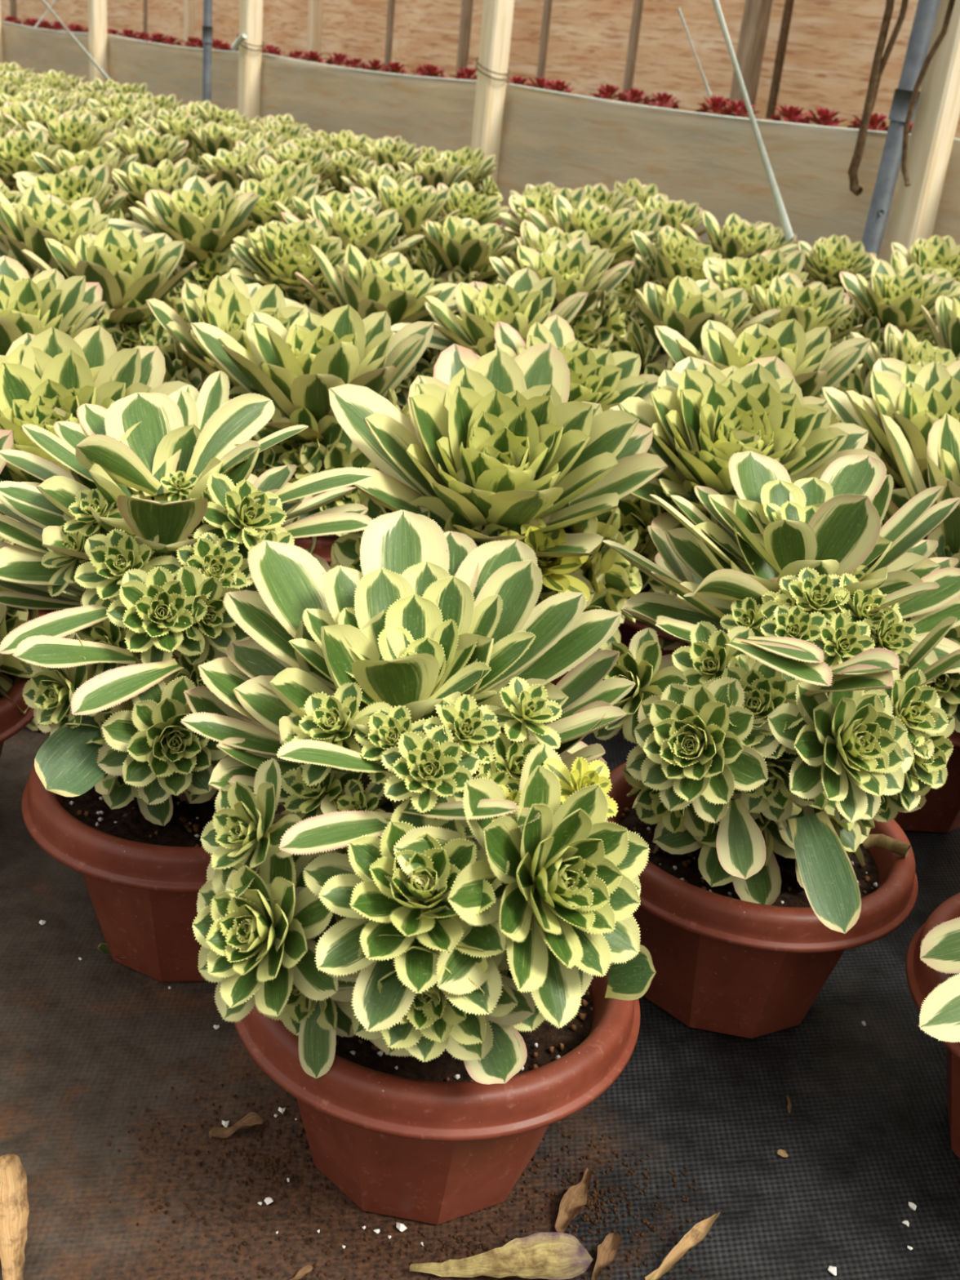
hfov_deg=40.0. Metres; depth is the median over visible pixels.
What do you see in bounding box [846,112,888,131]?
succulent
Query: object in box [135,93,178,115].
potted succulent
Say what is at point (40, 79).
potted succulent
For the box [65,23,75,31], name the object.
succulent
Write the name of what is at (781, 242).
potted succulent
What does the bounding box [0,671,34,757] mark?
pot
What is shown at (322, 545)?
pot
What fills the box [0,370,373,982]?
potted succulent
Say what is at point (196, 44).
succulent
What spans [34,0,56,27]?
strap
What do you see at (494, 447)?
potted succulent
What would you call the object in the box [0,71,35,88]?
potted succulent
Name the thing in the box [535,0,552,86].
upright
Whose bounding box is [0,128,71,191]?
potted succulent
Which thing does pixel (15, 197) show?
potted succulent
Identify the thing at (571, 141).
wall
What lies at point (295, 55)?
succulent
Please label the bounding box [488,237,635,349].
potted succulent
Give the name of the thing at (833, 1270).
grain
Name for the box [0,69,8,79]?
potted succulent
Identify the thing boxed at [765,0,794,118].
upright
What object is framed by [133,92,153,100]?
potted succulent
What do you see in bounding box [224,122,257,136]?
potted succulent
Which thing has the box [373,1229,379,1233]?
grain
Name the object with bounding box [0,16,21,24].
succulent
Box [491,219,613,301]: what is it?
potted succulent
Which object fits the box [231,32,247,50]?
tie
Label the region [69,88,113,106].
potted succulent
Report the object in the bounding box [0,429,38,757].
potted succulent
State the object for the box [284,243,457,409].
potted succulent
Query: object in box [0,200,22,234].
potted succulent
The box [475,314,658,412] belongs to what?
potted succulent
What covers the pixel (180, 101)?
potted succulent
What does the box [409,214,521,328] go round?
potted succulent
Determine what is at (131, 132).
potted succulent
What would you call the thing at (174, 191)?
potted succulent
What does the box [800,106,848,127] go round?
succulent
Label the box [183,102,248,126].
potted succulent
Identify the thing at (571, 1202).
dried leaf
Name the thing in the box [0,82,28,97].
potted succulent
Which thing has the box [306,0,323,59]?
upright
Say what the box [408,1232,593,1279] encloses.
dried leaf
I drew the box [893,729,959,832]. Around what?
pot
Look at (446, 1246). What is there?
soil
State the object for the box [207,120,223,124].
potted succulent
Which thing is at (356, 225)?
potted succulent
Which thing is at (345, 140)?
potted succulent
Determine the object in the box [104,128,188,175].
potted succulent
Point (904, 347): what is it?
potted succulent
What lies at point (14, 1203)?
dried leaf
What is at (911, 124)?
succulent
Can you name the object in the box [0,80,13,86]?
potted succulent
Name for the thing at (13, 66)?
potted succulent
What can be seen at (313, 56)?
succulent
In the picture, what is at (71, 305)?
potted succulent
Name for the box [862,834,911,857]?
stem
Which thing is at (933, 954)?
potted succulent
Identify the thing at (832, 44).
dirt ground
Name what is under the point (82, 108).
potted succulent
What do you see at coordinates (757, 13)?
upright
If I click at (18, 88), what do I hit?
potted succulent
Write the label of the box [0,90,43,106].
potted succulent
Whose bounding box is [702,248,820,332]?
potted succulent
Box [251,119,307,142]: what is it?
potted succulent
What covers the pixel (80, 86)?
potted succulent
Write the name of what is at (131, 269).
potted succulent
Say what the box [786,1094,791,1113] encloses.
dried leaf
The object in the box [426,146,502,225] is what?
potted succulent
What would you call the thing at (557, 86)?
succulent
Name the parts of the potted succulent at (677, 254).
crown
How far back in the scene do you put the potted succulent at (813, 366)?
1.38 m
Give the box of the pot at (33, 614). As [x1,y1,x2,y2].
[26,608,61,732]
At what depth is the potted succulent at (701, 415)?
1.08 m
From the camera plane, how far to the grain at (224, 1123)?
0.70 m
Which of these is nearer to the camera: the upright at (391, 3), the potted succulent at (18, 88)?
the potted succulent at (18, 88)
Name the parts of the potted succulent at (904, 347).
crown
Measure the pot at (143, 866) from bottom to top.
0.118 m
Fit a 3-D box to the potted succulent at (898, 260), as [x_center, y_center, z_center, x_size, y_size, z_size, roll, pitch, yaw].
[0.766,-0.562,2.427,0.214,0.286,0.235,-14,30,-38]
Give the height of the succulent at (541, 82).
0.084 m
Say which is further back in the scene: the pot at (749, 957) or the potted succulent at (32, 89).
the potted succulent at (32, 89)
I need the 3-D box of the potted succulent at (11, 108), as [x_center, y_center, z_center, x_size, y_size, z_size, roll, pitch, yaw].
[-1.295,-1.368,3.743,0.230,0.308,0.253,-3,25,-20]
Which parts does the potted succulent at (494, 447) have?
crown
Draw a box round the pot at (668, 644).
[617,597,689,656]
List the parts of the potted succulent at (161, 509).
crown, stem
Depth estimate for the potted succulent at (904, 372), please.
1.45 m
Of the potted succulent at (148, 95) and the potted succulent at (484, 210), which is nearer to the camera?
the potted succulent at (484, 210)
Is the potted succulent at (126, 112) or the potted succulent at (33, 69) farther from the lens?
the potted succulent at (33, 69)
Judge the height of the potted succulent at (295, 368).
0.309 m
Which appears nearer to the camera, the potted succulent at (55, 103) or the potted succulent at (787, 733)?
the potted succulent at (787, 733)
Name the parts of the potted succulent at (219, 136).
crown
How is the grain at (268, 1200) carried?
on the floor
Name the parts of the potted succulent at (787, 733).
stem, crown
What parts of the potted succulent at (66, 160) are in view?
crown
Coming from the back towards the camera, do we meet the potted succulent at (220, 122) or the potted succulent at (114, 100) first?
the potted succulent at (114, 100)
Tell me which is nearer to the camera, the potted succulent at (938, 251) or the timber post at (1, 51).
the potted succulent at (938, 251)
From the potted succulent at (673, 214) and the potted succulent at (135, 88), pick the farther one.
the potted succulent at (135, 88)
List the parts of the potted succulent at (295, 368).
crown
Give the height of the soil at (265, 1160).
0.003 m
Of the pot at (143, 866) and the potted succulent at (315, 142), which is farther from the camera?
the potted succulent at (315, 142)
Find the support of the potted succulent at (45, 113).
on the floor
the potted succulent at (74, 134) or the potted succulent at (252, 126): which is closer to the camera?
the potted succulent at (74, 134)
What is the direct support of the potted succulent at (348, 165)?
on the floor
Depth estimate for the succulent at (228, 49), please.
7.64 m
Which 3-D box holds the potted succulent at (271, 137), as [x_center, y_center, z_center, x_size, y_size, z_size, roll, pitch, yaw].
[-0.635,-1.340,3.868,0.200,0.285,0.212,16,26,22]
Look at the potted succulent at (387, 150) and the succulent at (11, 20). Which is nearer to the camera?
the potted succulent at (387, 150)
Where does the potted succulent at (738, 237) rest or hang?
on the floor
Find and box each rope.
[848,0,894,196]
[869,0,908,119]
[901,0,955,186]
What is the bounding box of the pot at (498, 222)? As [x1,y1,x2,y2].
[493,219,500,225]
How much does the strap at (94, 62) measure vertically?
0.561 m
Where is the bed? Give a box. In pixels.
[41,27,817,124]
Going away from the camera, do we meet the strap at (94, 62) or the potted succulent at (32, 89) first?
the potted succulent at (32, 89)
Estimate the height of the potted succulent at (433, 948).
0.319 m
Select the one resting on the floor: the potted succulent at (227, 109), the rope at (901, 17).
the potted succulent at (227, 109)
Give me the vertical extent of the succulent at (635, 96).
0.082 m
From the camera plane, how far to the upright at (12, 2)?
12.96 m
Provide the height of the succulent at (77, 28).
0.085 m
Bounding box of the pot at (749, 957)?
[606,762,918,1038]
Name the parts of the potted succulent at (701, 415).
crown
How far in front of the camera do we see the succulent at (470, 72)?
6.09 m
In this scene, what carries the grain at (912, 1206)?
on the floor
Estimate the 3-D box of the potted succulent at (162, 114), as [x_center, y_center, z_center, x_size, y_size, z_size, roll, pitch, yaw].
[-1.012,-1.591,4.348,0.211,0.286,0.228,6,24,0]
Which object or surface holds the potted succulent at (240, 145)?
on the floor
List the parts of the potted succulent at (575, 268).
crown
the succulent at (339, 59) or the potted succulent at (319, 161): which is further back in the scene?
the succulent at (339, 59)
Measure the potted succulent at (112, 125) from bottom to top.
0.284 m
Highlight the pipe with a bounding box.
[861,0,940,285]
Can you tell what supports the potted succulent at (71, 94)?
on the floor
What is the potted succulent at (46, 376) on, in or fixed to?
on the floor
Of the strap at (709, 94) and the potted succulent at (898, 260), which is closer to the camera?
the potted succulent at (898, 260)
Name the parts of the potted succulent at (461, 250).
crown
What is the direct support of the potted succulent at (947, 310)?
on the floor
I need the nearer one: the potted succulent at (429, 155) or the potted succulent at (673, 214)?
the potted succulent at (673, 214)
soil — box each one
[106,1073,397,1275]
[177,1173,693,1279]
[471,1129,717,1276]
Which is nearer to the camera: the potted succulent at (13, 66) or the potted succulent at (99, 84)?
the potted succulent at (99, 84)
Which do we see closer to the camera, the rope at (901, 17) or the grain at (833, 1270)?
the grain at (833, 1270)
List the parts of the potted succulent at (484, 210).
crown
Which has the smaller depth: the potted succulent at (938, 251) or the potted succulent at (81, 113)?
the potted succulent at (938, 251)
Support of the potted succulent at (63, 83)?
on the floor
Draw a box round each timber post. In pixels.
[0,13,2,63]
[88,0,107,84]
[236,0,263,119]
[471,0,514,184]
[884,0,959,265]
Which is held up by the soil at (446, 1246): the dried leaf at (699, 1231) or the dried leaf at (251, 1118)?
the dried leaf at (699, 1231)
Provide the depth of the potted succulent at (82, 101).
4.43 m
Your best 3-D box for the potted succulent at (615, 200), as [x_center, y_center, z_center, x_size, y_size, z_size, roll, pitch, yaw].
[0.255,-0.901,3.066,0.208,0.296,0.220,16,26,23]
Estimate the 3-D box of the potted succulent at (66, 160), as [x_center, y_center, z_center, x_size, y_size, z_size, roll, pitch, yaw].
[-0.807,-0.865,2.732,0.218,0.294,0.235,23,29,34]
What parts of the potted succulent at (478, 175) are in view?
crown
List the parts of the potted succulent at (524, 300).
crown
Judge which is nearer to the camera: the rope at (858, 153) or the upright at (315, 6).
the rope at (858, 153)
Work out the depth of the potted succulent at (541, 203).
2.82 m
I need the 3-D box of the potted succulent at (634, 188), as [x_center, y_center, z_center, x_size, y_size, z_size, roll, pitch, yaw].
[0.369,-0.978,3.260,0.228,0.303,0.264,11,24,10]
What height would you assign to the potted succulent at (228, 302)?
0.299 m
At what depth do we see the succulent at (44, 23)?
10.09 m
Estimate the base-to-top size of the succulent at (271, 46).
0.094 m
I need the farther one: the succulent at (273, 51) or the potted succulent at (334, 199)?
the succulent at (273, 51)
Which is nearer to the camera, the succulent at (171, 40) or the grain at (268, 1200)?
the grain at (268, 1200)
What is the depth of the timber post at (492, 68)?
3.88 m
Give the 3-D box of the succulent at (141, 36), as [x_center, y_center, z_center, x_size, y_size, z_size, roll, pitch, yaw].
[-2.270,-4.050,8.886,0.151,0.087,0.157,-16,32,-41]
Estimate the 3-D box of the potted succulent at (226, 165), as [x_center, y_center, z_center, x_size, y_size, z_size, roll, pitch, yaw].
[-0.570,-1.016,3.131,0.220,0.295,0.207,-8,27,-29]
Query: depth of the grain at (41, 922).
0.84 m
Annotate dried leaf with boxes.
[0,1153,29,1279]
[208,1111,263,1137]
[289,1265,312,1279]
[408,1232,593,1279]
[555,1167,592,1232]
[591,1231,621,1279]
[644,1212,719,1279]
[649,1254,679,1279]
[777,1149,788,1157]
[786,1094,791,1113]
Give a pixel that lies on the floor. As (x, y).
(864, 1135)
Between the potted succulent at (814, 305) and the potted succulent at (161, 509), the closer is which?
the potted succulent at (161, 509)
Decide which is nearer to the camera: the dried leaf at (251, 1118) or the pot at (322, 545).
the dried leaf at (251, 1118)
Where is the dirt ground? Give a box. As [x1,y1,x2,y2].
[0,0,959,138]
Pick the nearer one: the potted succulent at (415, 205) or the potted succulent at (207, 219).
the potted succulent at (207, 219)
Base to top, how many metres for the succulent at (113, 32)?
0.081 m
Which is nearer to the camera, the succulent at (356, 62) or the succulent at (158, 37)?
the succulent at (356, 62)
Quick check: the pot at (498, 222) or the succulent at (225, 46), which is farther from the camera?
the succulent at (225, 46)
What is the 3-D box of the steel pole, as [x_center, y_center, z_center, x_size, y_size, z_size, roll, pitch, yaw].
[-1.009,-3.118,4.935,0.042,2.600,0.042,6,24,0]
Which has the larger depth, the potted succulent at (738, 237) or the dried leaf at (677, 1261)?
the potted succulent at (738, 237)
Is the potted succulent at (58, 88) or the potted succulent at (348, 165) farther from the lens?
the potted succulent at (58, 88)
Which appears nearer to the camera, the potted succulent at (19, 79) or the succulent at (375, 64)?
the potted succulent at (19, 79)
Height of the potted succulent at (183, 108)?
0.285 m
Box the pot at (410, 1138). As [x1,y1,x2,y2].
[233,966,639,1224]
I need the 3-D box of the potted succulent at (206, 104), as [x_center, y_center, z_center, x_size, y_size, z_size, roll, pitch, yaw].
[-1.076,-1.907,5.044,0.218,0.292,0.240,2,24,-9]
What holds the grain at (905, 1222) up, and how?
on the floor
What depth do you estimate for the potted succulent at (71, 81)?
6.01 m
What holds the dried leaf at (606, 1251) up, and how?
on the floor
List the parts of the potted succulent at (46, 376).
crown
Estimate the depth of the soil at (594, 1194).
0.68 m
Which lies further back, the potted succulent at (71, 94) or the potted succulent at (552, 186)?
the potted succulent at (71, 94)
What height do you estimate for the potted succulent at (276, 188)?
0.294 m
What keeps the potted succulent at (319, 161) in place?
on the floor
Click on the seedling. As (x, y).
(104, 948)
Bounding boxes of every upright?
[9,0,17,17]
[142,0,147,34]
[183,0,195,45]
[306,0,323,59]
[384,0,395,71]
[455,0,473,79]
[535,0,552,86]
[622,0,643,96]
[729,0,773,114]
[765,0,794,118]
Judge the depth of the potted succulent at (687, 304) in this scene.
1.72 m
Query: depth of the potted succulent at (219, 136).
3.58 m
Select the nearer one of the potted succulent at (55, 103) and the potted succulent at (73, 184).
the potted succulent at (73, 184)
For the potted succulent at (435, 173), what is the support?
on the floor
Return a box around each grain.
[39,920,45,924]
[213,1024,219,1029]
[222,1120,229,1127]
[263,1196,273,1204]
[278,1106,285,1113]
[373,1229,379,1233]
[395,1222,407,1231]
[827,1266,836,1275]
[902,1220,909,1226]
[908,1201,916,1210]
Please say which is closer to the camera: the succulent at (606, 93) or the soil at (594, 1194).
the soil at (594, 1194)
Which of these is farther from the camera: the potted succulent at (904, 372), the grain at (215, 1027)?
the potted succulent at (904, 372)
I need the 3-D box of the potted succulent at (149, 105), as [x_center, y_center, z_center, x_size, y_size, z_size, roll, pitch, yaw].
[-1.158,-1.680,4.502,0.208,0.297,0.221,19,27,28]
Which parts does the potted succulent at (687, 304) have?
crown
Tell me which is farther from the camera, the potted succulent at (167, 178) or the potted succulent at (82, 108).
the potted succulent at (82, 108)
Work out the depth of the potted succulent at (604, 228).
2.47 m
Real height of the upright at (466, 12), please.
2.800 m
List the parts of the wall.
hem cord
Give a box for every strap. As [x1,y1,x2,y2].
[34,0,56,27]
[40,0,109,79]
[677,6,711,97]
[711,0,794,243]
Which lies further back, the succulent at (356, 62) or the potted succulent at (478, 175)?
the succulent at (356, 62)
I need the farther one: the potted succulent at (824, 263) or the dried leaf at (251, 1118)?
the potted succulent at (824, 263)
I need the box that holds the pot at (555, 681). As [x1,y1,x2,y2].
[550,671,568,685]
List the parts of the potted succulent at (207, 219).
crown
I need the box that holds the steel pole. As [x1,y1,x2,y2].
[202,0,213,102]
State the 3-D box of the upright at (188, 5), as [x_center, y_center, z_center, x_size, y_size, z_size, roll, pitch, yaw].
[-2.122,-5.416,9.657,0.065,2.800,0.068,-11,29,-34]
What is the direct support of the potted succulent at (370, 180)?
on the floor
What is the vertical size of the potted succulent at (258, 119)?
0.278 m
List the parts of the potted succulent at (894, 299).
crown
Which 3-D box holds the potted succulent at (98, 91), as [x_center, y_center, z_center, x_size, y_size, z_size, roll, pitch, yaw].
[-1.571,-2.094,5.370,0.208,0.279,0.196,-6,26,-26]
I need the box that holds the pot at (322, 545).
[293,535,339,565]
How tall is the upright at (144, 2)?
2.800 m
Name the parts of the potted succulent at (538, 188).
crown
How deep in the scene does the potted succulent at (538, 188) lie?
3.28 m
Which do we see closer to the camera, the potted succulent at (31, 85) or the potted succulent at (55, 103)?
the potted succulent at (55, 103)
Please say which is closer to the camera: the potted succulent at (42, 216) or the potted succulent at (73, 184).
the potted succulent at (42, 216)
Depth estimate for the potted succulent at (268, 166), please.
2.85 m
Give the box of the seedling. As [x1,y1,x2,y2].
[97,943,125,958]
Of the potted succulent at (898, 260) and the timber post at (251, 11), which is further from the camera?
the timber post at (251, 11)
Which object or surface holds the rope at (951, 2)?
hanging from the pipe
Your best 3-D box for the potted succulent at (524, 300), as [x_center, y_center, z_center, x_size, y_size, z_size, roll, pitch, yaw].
[0.021,-0.295,1.624,0.215,0.300,0.251,24,29,35]
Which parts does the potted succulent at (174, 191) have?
crown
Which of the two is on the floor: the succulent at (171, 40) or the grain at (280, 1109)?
the grain at (280, 1109)
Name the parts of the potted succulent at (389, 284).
crown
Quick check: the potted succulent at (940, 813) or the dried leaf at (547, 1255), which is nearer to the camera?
the dried leaf at (547, 1255)
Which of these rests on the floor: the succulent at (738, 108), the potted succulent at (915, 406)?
the potted succulent at (915, 406)
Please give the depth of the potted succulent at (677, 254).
2.28 m
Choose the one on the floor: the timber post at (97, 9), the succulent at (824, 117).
the timber post at (97, 9)
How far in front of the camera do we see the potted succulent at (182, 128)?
3.73 m
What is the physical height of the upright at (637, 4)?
2.800 m
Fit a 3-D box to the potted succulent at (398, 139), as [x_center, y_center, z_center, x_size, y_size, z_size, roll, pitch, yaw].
[-0.307,-1.411,4.094,0.220,0.295,0.207,-11,29,-34]
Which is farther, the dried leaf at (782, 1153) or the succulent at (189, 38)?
the succulent at (189, 38)
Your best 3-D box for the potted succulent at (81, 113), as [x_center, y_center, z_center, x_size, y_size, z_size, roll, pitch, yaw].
[-1.218,-1.437,3.951,0.210,0.282,0.231,17,26,23]
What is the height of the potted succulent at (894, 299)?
0.286 m
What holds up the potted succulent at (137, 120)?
on the floor
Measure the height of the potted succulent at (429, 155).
0.286 m
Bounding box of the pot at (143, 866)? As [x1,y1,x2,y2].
[21,764,285,982]
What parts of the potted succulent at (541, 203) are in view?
crown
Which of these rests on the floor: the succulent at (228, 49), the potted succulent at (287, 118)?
the potted succulent at (287, 118)
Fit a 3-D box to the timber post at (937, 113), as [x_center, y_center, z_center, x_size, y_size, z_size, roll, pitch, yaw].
[1.027,-1.808,2.436,0.068,2.600,0.071,-11,29,-34]
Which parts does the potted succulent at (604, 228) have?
crown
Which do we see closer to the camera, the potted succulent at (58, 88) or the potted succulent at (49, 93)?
the potted succulent at (49, 93)
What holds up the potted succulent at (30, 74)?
on the floor
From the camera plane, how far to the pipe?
2.73 m
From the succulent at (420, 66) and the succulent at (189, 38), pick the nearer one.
the succulent at (420, 66)
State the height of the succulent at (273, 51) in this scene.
0.077 m
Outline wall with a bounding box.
[0,21,959,285]
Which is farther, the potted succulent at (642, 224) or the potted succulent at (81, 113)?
the potted succulent at (81, 113)
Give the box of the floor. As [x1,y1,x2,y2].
[0,726,959,1279]
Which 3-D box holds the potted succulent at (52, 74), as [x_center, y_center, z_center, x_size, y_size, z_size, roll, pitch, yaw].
[-1.991,-2.514,6.200,0.221,0.299,0.238,11,24,11]
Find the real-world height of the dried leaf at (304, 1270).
0.003 m
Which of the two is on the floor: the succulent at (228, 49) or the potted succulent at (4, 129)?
the potted succulent at (4, 129)
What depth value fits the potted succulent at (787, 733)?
0.70 m
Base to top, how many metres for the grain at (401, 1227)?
0.005 m
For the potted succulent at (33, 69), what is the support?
on the floor
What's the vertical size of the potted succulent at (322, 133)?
0.268 m
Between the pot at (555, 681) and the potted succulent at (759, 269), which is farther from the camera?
the potted succulent at (759, 269)
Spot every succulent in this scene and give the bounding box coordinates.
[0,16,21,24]
[0,62,29,74]
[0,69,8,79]
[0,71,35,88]
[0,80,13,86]
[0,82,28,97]
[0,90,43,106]
[0,98,38,128]
[0,102,97,132]
[0,121,31,138]
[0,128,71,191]
[0,178,22,203]
[0,185,143,279]
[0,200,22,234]
[0,255,111,355]
[0,324,193,732]
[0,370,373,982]
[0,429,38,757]
[8,85,22,92]
[12,81,47,91]
[13,70,37,77]
[13,146,138,211]
[14,87,76,102]
[15,88,38,95]
[16,164,128,219]
[21,67,35,72]
[21,226,196,351]
[24,17,43,27]
[24,76,44,83]
[26,95,78,114]
[26,111,116,155]
[33,84,69,94]
[35,19,53,30]
[36,69,75,80]
[36,79,78,95]
[46,20,68,31]
[58,75,86,89]
[62,95,89,112]
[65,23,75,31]
[65,90,81,99]
[69,24,86,32]
[69,80,97,93]
[69,88,109,93]
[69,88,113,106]
[75,106,111,116]
[76,111,93,116]
[82,76,129,92]
[83,105,153,128]
[87,92,145,109]
[95,117,131,133]
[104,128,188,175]
[105,124,160,163]
[106,28,122,35]
[106,82,153,95]
[107,175,261,298]
[110,157,216,226]
[111,100,170,119]
[117,28,140,39]
[121,116,168,130]
[132,31,151,41]
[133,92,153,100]
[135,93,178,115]
[140,116,216,158]
[145,271,309,392]
[146,32,167,43]
[147,108,199,124]
[161,35,182,46]
[169,104,208,123]
[171,188,250,240]
[175,98,188,106]
[175,100,211,112]
[181,509,656,1224]
[182,36,200,48]
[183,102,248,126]
[183,122,264,178]
[190,304,434,565]
[191,38,213,49]
[191,146,279,195]
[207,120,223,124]
[211,38,227,48]
[214,42,231,50]
[217,138,279,155]
[222,107,247,119]
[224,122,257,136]
[226,44,239,51]
[229,217,346,307]
[234,172,321,232]
[236,154,335,195]
[240,115,267,127]
[248,113,313,135]
[249,129,287,150]
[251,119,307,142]
[261,44,284,53]
[263,47,287,56]
[267,141,340,195]
[274,190,382,220]
[275,135,336,158]
[280,195,425,261]
[284,50,308,61]
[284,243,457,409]
[298,50,326,64]
[304,129,331,146]
[322,149,377,195]
[324,52,353,66]
[324,128,375,157]
[327,342,668,685]
[340,163,422,200]
[342,57,366,69]
[347,136,422,173]
[350,173,461,264]
[361,59,386,72]
[367,135,404,145]
[381,62,407,74]
[391,267,588,377]
[398,159,471,191]
[409,64,439,77]
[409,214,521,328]
[413,146,444,169]
[415,63,446,78]
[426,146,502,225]
[435,180,510,256]
[449,66,477,79]
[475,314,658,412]
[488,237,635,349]
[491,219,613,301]
[497,186,585,266]
[500,184,552,248]
[506,75,528,86]
[524,193,655,302]
[525,182,557,191]
[526,76,551,88]
[542,79,576,94]
[566,182,637,213]
[589,84,625,102]
[592,450,959,1038]
[604,225,724,338]
[608,177,676,212]
[608,275,782,377]
[608,355,883,656]
[616,193,706,239]
[619,88,652,105]
[619,209,662,261]
[644,92,680,109]
[653,318,871,425]
[679,209,799,258]
[694,94,735,116]
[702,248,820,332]
[716,99,759,119]
[742,271,862,349]
[750,221,798,257]
[770,104,807,123]
[798,234,876,299]
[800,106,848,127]
[821,360,959,488]
[824,323,955,414]
[834,259,955,364]
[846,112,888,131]
[848,248,959,311]
[861,356,959,421]
[879,412,959,832]
[891,234,959,282]
[906,893,959,1158]
[908,122,913,133]
[919,294,959,357]
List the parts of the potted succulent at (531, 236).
crown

